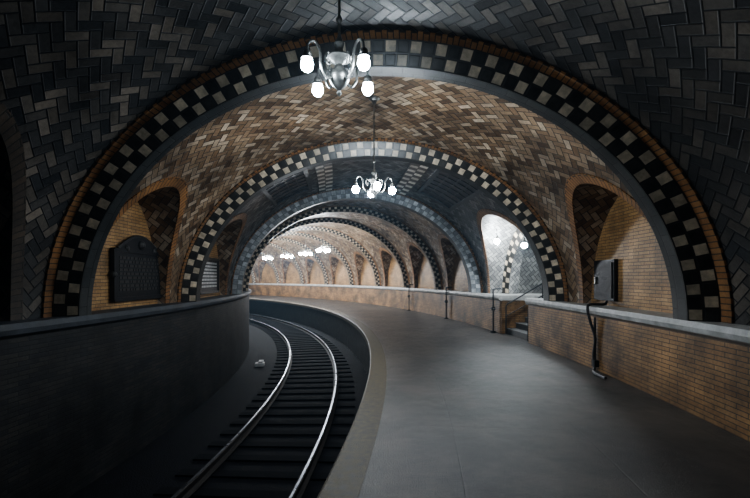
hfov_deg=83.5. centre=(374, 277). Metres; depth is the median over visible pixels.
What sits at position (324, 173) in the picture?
tile band
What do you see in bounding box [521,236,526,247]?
globe lamp
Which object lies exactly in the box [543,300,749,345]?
trim
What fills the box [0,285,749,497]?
wall
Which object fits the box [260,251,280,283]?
rib
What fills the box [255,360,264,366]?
paper litter
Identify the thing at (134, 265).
plaque
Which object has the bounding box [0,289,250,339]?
trim
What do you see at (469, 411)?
floor
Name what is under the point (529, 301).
trim
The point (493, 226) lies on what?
vault
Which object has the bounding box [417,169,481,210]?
skylight
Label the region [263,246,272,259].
chandelier
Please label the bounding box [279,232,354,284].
rib
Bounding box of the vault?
[482,215,541,292]
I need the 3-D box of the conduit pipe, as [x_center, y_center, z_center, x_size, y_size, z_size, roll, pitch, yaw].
[4.009,1.064,7.601,0.351,1.270,1.222,0,0,30]
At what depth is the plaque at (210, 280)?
11.72 m
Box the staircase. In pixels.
[507,317,526,339]
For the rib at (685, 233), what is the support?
attached to the ceiling
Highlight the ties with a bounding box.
[153,314,354,497]
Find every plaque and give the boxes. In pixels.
[109,235,161,301]
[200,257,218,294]
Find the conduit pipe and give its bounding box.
[586,301,607,379]
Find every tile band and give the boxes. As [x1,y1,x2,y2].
[315,163,332,192]
[395,163,428,194]
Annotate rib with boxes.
[42,30,733,323]
[177,138,568,301]
[230,187,482,293]
[243,205,442,290]
[251,268,256,282]
[257,217,409,287]
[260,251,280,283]
[268,242,304,283]
[274,237,328,284]
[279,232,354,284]
[280,226,380,285]
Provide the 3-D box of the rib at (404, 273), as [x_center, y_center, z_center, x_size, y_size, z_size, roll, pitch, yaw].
[-2.283,-1.275,21.642,8.620,3.610,0.711,0,0,-20]
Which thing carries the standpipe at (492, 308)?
on the floor at (469, 411)
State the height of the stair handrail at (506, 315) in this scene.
2.152 m
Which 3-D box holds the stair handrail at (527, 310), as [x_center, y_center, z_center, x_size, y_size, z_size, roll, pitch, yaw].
[5.491,0.604,11.237,2.894,2.152,0.044,0,0,-4]
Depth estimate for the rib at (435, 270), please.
18.14 m
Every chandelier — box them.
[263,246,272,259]
[281,251,292,257]
[299,230,311,255]
[301,0,372,96]
[316,240,329,251]
[352,95,395,198]
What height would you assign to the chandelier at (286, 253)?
1.780 m
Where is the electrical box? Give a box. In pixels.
[594,259,617,300]
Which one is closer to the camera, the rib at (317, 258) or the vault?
the vault
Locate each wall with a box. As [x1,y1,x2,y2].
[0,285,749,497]
[92,196,672,312]
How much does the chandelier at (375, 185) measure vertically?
1.780 m
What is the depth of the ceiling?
5.01 m
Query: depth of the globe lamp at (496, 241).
13.18 m
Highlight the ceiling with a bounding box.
[0,0,749,325]
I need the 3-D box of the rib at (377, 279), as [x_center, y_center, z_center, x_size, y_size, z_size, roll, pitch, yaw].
[-3.668,-1.275,25.009,8.620,3.610,0.711,0,0,-25]
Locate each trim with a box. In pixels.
[0,102,648,320]
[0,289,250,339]
[249,283,491,298]
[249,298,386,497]
[481,293,541,300]
[525,298,545,307]
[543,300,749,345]
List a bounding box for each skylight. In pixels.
[262,170,311,206]
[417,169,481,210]
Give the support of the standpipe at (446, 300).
on the floor at (469, 411)
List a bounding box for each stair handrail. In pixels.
[505,283,542,333]
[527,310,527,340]
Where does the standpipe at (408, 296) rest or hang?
on the floor at (469, 411)
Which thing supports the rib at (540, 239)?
attached to the ceiling
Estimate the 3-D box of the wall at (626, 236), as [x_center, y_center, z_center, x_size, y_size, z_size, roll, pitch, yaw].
[-6.375,-0.524,19.103,18.391,2.208,59.667,0,0,-18]
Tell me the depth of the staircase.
12.34 m
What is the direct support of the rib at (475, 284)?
attached to the ceiling
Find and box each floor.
[68,315,367,497]
[249,295,749,497]
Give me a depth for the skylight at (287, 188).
12.01 m
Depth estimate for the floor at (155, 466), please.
8.32 m
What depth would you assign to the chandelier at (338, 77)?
3.55 m
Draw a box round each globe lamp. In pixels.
[494,236,499,243]
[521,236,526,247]
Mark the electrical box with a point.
(605, 271)
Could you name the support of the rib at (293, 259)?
attached to the ceiling
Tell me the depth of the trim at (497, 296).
12.92 m
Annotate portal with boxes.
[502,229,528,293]
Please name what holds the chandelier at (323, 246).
hanging from the ceiling
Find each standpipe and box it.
[407,284,413,310]
[444,287,451,318]
[490,288,500,332]
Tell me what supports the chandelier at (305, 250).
hanging from the ceiling
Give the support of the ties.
on the floor at (155, 466)
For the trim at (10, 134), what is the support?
attached to the wall at (626, 236)
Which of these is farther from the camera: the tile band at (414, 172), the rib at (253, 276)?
the rib at (253, 276)
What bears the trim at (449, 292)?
attached to the wall at (76, 404)
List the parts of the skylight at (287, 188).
glass pane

